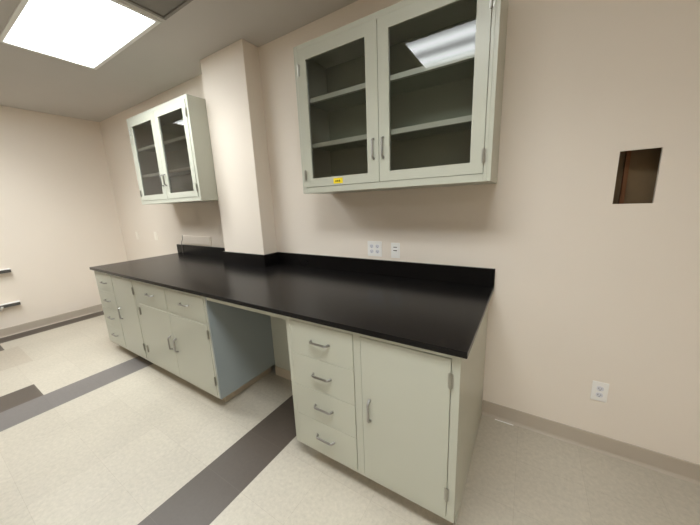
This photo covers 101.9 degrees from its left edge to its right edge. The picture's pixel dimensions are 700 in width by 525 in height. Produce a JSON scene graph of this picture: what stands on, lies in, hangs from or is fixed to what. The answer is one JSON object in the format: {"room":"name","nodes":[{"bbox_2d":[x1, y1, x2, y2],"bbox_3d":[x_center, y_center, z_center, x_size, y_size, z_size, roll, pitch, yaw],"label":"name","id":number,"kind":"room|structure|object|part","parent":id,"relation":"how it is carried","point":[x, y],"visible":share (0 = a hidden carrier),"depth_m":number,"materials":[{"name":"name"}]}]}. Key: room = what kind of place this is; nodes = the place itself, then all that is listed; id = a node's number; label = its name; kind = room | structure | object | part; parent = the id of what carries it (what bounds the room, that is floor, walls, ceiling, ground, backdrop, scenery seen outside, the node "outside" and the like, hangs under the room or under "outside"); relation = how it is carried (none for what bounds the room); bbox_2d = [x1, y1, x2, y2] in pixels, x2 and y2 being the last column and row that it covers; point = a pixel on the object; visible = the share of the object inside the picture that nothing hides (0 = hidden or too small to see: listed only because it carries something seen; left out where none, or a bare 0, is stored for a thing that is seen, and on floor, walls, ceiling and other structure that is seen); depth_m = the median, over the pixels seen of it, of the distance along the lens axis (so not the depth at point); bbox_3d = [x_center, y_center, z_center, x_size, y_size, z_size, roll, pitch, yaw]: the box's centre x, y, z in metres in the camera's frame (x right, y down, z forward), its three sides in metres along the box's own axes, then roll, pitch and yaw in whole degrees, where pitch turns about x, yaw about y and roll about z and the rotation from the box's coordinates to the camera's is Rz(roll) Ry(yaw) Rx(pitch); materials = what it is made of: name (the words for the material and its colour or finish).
{"room":"laboratory","nodes":[
{"label":"laboratory","id":0,"kind":"room"},
{"bbox_2d":[0,105,127,328],"bbox_3d":[-4.978,-0.195,2.284,0.001,2.759,5.200,5,14,32],"label":"wall","id":1,"kind":"structure","parent":0,"point":[59,218],"depth_m":3.81,"materials":[{"name":"paint"}]},
{"bbox_2d":[0,268,10,273],"bbox_3d":[-4.495,0.202,3.067,0.062,0.044,1.100,5,14,32],"label":"wall rail","id":2,"kind":"object","parent":1,"relation":"attached to","point":[8,270],"visible":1,"depth_m":3.47,"materials":[{"name":"silver metal"}]},
{"bbox_2d":[0,301,20,311],"bbox_3d":[-4.471,0.638,3.155,0.078,0.093,1.100,5,14,32],"label":"wall rail","id":3,"kind":"object","parent":1,"relation":"attached to","point":[14,303],"visible":1,"depth_m":3.51,"materials":[{"name":"silver metal"}]},
{"bbox_2d":[0,304,102,337],"bbox_3d":[-4.923,1.105,2.545,0.016,0.105,5.184,5,14,32],"label":"baseboard","id":4,"kind":"structure","parent":1,"relation":"attached to","point":[9,331],"depth_m":3.86,"materials":[{"name":"rubber"}]},
{"bbox_2d":[0,0,357,121],"bbox_3d":[-1.642,-1.244,-0.085,7.984,0.001,5.200,5,14,32],"label":"ceiling","id":5,"kind":"structure","parent":0,"point":[169,55],"depth_m":2.46,"materials":[{"name":"paint"}]},
{"bbox_2d":[0,0,160,69],"bbox_3d":[-1.985,-1.723,2.048,1.197,0.110,0.588,5,14,32],"label":"ceiling light","id":6,"kind":"object","parent":5,"relation":"attached to","point":[86,33],"visible":0.84,"depth_m":2.03,"materials":[{"name":"plastic"}]},
{"bbox_2d":[124,0,192,19],"bbox_3d":[-1.187,-1.615,1.564,0.610,0.026,0.610,5,14,32],"label":"ceiling vent","id":7,"kind":"object","parent":5,"relation":"in","point":[163,9],"visible":1,"depth_m":1.85,"materials":[{"name":"grey metal"}]},
{"bbox_3d":[-1.187,-1.620,1.563,0.570,0.016,0.570,5,14,32],"label":"panel","id":8,"kind":"part","parent":7,"relation":"part of","materials":[{"name":"grey metal"}]},
{"bbox_2d":[200,39,276,254],"bbox_3d":[-0.997,-0.450,2.734,0.577,2.759,0.164,5,14,32],"label":"wall column","id":9,"kind":"structure","parent":0,"point":[231,75],"depth_m":2.52,"materials":[{"name":"paint"}]},
{"bbox_2d":[222,251,278,266],"bbox_3d":[-0.987,-0.052,2.808,0.620,0.112,0.182,5,14,32],"label":"backsplash","id":10,"kind":"structure","parent":9,"relation":"attached to","point":[266,260],"depth_m":2.68,"materials":[{"name":"black stone"}]},
{"bbox_2d":[0,311,699,524],"bbox_3d":[-1.533,1.454,0.480,7.984,0.001,5.200,5,14,32],"label":"floor","id":11,"kind":"structure","parent":0,"point":[93,431],"depth_m":1.64,"materials":[{"name":"beige tile"}]},
{"bbox_2d":[94,271,148,360],"bbox_3d":[-2.115,0.490,3.016,0.896,0.892,0.590,5,14,32],"label":"base cabinet","id":12,"kind":"object","parent":11,"relation":"on","point":[117,294],"visible":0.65,"depth_m":2.75,"materials":[{"name":"metal"}]},
{"bbox_3d":[-2.453,0.203,2.851,0.386,0.186,0.019,5,14,32],"label":"drawer","id":13,"kind":"part","parent":12,"relation":"part of","materials":[{"name":"metal"}]},
{"bbox_3d":[-2.445,0.386,2.889,0.386,0.186,0.019,5,14,32],"label":"drawer","id":14,"kind":"part","parent":12,"relation":"part of","materials":[{"name":"metal"}]},
{"bbox_3d":[-2.438,0.569,2.928,0.386,0.186,0.019,5,14,32],"label":"drawer","id":15,"kind":"part","parent":12,"relation":"part of","materials":[{"name":"metal"}]},
{"bbox_3d":[-2.430,0.752,2.966,0.386,0.186,0.019,5,14,32],"label":"drawer","id":16,"kind":"part","parent":12,"relation":"part of","materials":[{"name":"metal"}]},
{"bbox_3d":[-2.072,0.510,2.681,0.398,0.745,0.019,5,14,32],"label":"door","id":17,"kind":"part","parent":12,"relation":"part of","materials":[{"name":"metal"}]},
{"bbox_2d":[133,280,274,401],"bbox_3d":[-1.272,0.565,2.498,1.089,0.892,0.590,5,14,32],"label":"base cabinet","id":18,"kind":"object","parent":11,"relation":"on","point":[222,350],"visible":0.84,"depth_m":2.19,"materials":[{"name":"metal"}]},
{"bbox_3d":[-1.642,0.269,2.351,0.494,0.175,0.019,5,14,32],"label":"drawer","id":19,"kind":"part","parent":18,"relation":"part of","materials":[{"name":"metal"}]},
{"bbox_3d":[-1.623,0.646,2.427,0.508,0.549,0.019,5,14,32],"label":"door","id":20,"kind":"part","parent":18,"relation":"part of","materials":[{"name":"metal"}]},
{"bbox_3d":[-1.201,0.308,2.079,0.494,0.175,0.019,5,14,32],"label":"drawer","id":21,"kind":"part","parent":18,"relation":"part of","materials":[{"name":"metal"}]},
{"bbox_3d":[-1.190,0.685,2.161,0.507,0.549,0.019,5,14,32],"label":"door","id":22,"kind":"part","parent":18,"relation":"part of","materials":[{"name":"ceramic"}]},
{"bbox_3d":[-0.810,0.554,2.220,0.016,0.792,0.560,5,14,32],"label":"panel","id":23,"kind":"part","parent":18,"relation":"part of","materials":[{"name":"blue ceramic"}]},
{"bbox_2d":[270,316,290,379],"bbox_3d":[-0.360,0.582,2.243,0.729,0.890,0.024,5,14,32],"label":"panel","id":24,"kind":"object","parent":11,"relation":"on","point":[278,325],"visible":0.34,"depth_m":2.41,"materials":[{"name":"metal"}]},
{"bbox_2d":[286,307,487,524],"bbox_3d":[0.275,0.663,1.731,0.894,0.892,0.913,5,14,32],"label":"base cabinet","id":25,"kind":"object","parent":11,"relation":"on","point":[404,418],"visible":0.88,"depth_m":1.31,"materials":[{"name":"metal"}]},
{"bbox_2d":[89,244,494,358],"bbox_3d":[-0.898,0.056,2.339,3.662,0.138,0.906,5,14,32],"label":"countertop","id":26,"kind":"structure","parent":25,"relation":"on","point":[439,308],"depth_m":1.82,"materials":[{"name":"black stone"}]},
{"bbox_2d":[206,297,285,319],"bbox_3d":[-0.650,0.263,1.725,0.729,0.034,0.020,5,14,32],"label":"rail","id":27,"kind":"object","parent":26,"relation":"attached to","point":[208,299],"visible":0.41,"depth_m":1.69,"materials":[{"name":"metal"}]},
{"bbox_3d":[-0.159,0.407,1.413,0.122,0.012,0.028,5,14,32],"label":"handle","id":28,"kind":"part","parent":25,"relation":"part of","materials":[{"name":"metal"}]},
{"bbox_3d":[-0.151,0.590,1.451,0.122,0.012,0.028,5,14,32],"label":"handle","id":29,"kind":"part","parent":25,"relation":"part of","materials":[{"name":"metal"}]},
{"bbox_3d":[-0.147,0.406,1.432,0.386,0.186,0.019,5,14,32],"label":"drawer","id":30,"kind":"part","parent":25,"relation":"part of","materials":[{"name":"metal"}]},
{"bbox_3d":[-0.144,0.773,1.489,0.122,0.012,0.028,5,14,32],"label":"handle","id":31,"kind":"part","parent":25,"relation":"part of","materials":[{"name":"metal"}]},
{"bbox_3d":[-0.140,0.589,1.470,0.386,0.186,0.019,5,14,32],"label":"drawer","id":32,"kind":"part","parent":25,"relation":"part of","materials":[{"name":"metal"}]},
{"bbox_3d":[-0.137,0.956,1.528,0.122,0.012,0.028,5,14,32],"label":"handle","id":33,"kind":"part","parent":25,"relation":"part of","materials":[{"name":"metal"}]},
{"bbox_3d":[-0.132,0.772,1.509,0.386,0.186,0.019,5,14,32],"label":"drawer","id":34,"kind":"part","parent":25,"relation":"part of","materials":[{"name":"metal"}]},
{"bbox_3d":[-0.125,0.956,1.547,0.386,0.186,0.019,5,14,32],"label":"drawer","id":35,"kind":"part","parent":25,"relation":"part of","materials":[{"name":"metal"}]},
{"bbox_3d":[0.087,0.698,1.325,0.012,0.122,0.028,5,14,32],"label":"handle","id":36,"kind":"part","parent":25,"relation":"part of","materials":[{"name":"metal"}]},
{"bbox_3d":[0.234,0.714,1.262,0.398,0.745,0.019,5,14,32],"label":"door","id":37,"kind":"part","parent":25,"relation":"part of","materials":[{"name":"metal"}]},
{"bbox_3d":[0.664,0.691,1.521,0.006,0.892,0.863,5,14,32],"label":"panel","id":38,"kind":"part","parent":25,"relation":"part of","materials":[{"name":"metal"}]},
{"bbox_2d":[99,0,699,464],"bbox_3d":[-0.181,-0.415,2.408,7.984,2.759,0.142,5,14,32],"label":"wall","id":39,"kind":"structure","parent":0,"point":[588,287],"depth_m":1.52,"materials":[{"name":"paint"}]},
{"bbox_2d":[126,94,217,204],"bbox_3d":[-1.825,-1.094,2.988,1.185,0.906,0.363,5,14,32],"label":"upper cabinet","id":40,"kind":"object","parent":39,"relation":"attached to","point":[170,141],"visible":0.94,"depth_m":2.89,"materials":[{"name":"metal"}]},
{"bbox_3d":[-2.138,-1.090,3.013,0.555,0.834,0.019,5,14,32],"label":"door","id":41,"kind":"part","parent":40,"relation":"part of","materials":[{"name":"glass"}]},
{"bbox_2d":[145,139,186,152],"bbox_3d":[-1.816,-1.239,2.981,1.145,0.004,0.289,5,14,32],"label":"shelf","id":42,"kind":"object","parent":40,"relation":"attached to","point":[173,145],"depth_m":3.04,"materials":[{"name":"grey metal"}]},
{"bbox_2d":[153,170,190,176],"bbox_3d":[-1.805,-0.968,3.038,1.145,0.004,0.289,5,14,32],"label":"shelf","id":43,"kind":"object","parent":40,"relation":"attached to","point":[172,173],"depth_m":3.11,"materials":[{"name":"grey metal"}]},
{"bbox_3d":[-1.664,-1.048,2.721,0.555,0.834,0.019,5,14,32],"label":"door","id":44,"kind":"part","parent":40,"relation":"part of","materials":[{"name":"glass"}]},
{"bbox_3d":[-1.732,-1.128,3.134,1.149,0.870,0.008,5,14,32],"label":"panel","id":45,"kind":"part","parent":40,"relation":"part of","materials":[{"name":"clear glass"}]},
{"bbox_2d":[183,236,211,245],"bbox_3d":[-1.837,-0.265,3.400,0.580,0.100,0.017,5,14,32],"label":"cover","id":46,"kind":"object","parent":39,"relation":"attached to","point":[199,240],"visible":1,"depth_m":3.38,"materials":[{"name":"paint"}]},
{"bbox_3d":[-1.840,-0.264,3.394,0.540,0.072,0.003,5,14,32],"label":"lid","id":47,"kind":"part","parent":46,"relation":"part of","materials":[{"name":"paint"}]},
{"bbox_2d":[177,244,224,257],"bbox_3d":[-1.712,-0.136,3.349,1.190,0.112,0.018,5,14,32],"label":"backsplash","id":48,"kind":"structure","parent":39,"relation":"attached to","point":[187,249],"depth_m":3.37,"materials":[{"name":"black stone"}]},
{"bbox_2d":[368,241,381,256],"bbox_3d":[0.187,-0.104,2.156,0.120,0.116,0.008,5,14,32],"label":"wall outlet","id":49,"kind":"object","parent":39,"relation":"attached to","point":[374,247],"visible":1,"depth_m":2.15,"materials":[{"name":"white plastic"}]},
{"bbox_2d":[278,252,494,286],"bbox_3d":[0.105,0.025,2.230,1.850,0.112,0.018,5,14,32],"label":"backsplash","id":50,"kind":"structure","parent":39,"relation":"attached to","point":[437,272],"depth_m":2.07,"materials":[{"name":"black stone"}]},
{"bbox_2d":[391,243,399,257],"bbox_3d":[0.330,-0.087,2.068,0.068,0.112,0.009,5,14,32],"label":"wall outlet","id":51,"kind":"object","parent":39,"relation":"attached to","point":[395,247],"visible":1,"depth_m":2.06,"materials":[{"name":"white plastic"}]},
{"bbox_2d":[293,0,508,193],"bbox_3d":[0.238,-0.911,1.718,1.185,0.906,0.363,5,14,32],"label":"upper cabinet","id":52,"kind":"object","parent":39,"relation":"attached to","point":[405,94],"visible":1,"depth_m":1.66,"materials":[{"name":"metal"}]},
{"bbox_3d":[-0.075,-0.908,1.743,0.555,0.834,0.019,5,14,32],"label":"door","id":53,"kind":"part","parent":52,"relation":"part of","materials":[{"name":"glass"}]},
{"bbox_3d":[0.131,-0.659,1.643,0.012,0.120,0.028,5,14,32],"label":"handle","id":54,"kind":"part","parent":52,"relation":"part of","materials":[{"name":"metal"}]},
{"bbox_3d":[0.183,-0.655,1.611,0.012,0.120,0.028,5,14,32],"label":"handle","id":55,"kind":"part","parent":52,"relation":"part of","materials":[{"name":"metal"}]},
{"bbox_2d":[311,59,473,111],"bbox_3d":[0.247,-1.057,1.711,1.145,0.004,0.289,5,14,32],"label":"shelf","id":56,"kind":"object","parent":52,"relation":"attached to","point":[462,72],"depth_m":1.68,"materials":[{"name":"grey metal"}]},
{"bbox_2d":[317,122,471,150],"bbox_3d":[0.258,-0.786,1.768,1.145,0.004,0.289,5,14,32],"label":"shelf","id":57,"kind":"object","parent":52,"relation":"attached to","point":[463,128],"depth_m":1.75,"materials":[{"name":"grey metal"}]},
{"bbox_3d":[0.332,-0.946,1.865,1.149,0.870,0.008,5,14,32],"label":"panel","id":58,"kind":"part","parent":52,"relation":"part of","materials":[{"name":"clear glass"}]},
{"bbox_3d":[0.399,-0.866,1.452,0.555,0.834,0.019,5,14,32],"label":"door","id":59,"kind":"part","parent":52,"relation":"part of","materials":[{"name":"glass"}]},
{"bbox_2d":[482,400,699,484],"bbox_3d":[2.064,1.095,1.239,2.722,0.105,0.016,5,14,32],"label":"baseboard","id":60,"kind":"structure","parent":39,"relation":"attached to","point":[672,466],"depth_m":1.63,"materials":[{"name":"rubber"}]},
{"bbox_2d":[590,380,608,402],"bbox_3d":[1.392,0.720,1.583,0.070,0.116,0.008,5,14,32],"label":"wall outlet","id":61,"kind":"object","parent":39,"relation":"attached to","point":[599,391],"visible":1,"depth_m":1.58,"materials":[{"name":"white plastic"}]},
{"bbox_2d":[597,386,603,390],"bbox_3d":[1.389,0.701,1.577,0.030,0.029,0.002,5,14,32],"label":"receptacle","id":62,"kind":"object","parent":61,"relation":"attached to","point":[599,388],"depth_m":1.58,"materials":[{"name":"white plastic"}]},
{"bbox_2d":[618,151,631,203],"bbox_3d":[1.406,-0.430,1.454,0.017,0.646,0.020,5,14,32],"label":"stud","id":63,"kind":"object","parent":39,"relation":"in","point":[628,153],"visible":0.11,"depth_m":1.45,"materials":[{"name":"brown wood"}]}
]}

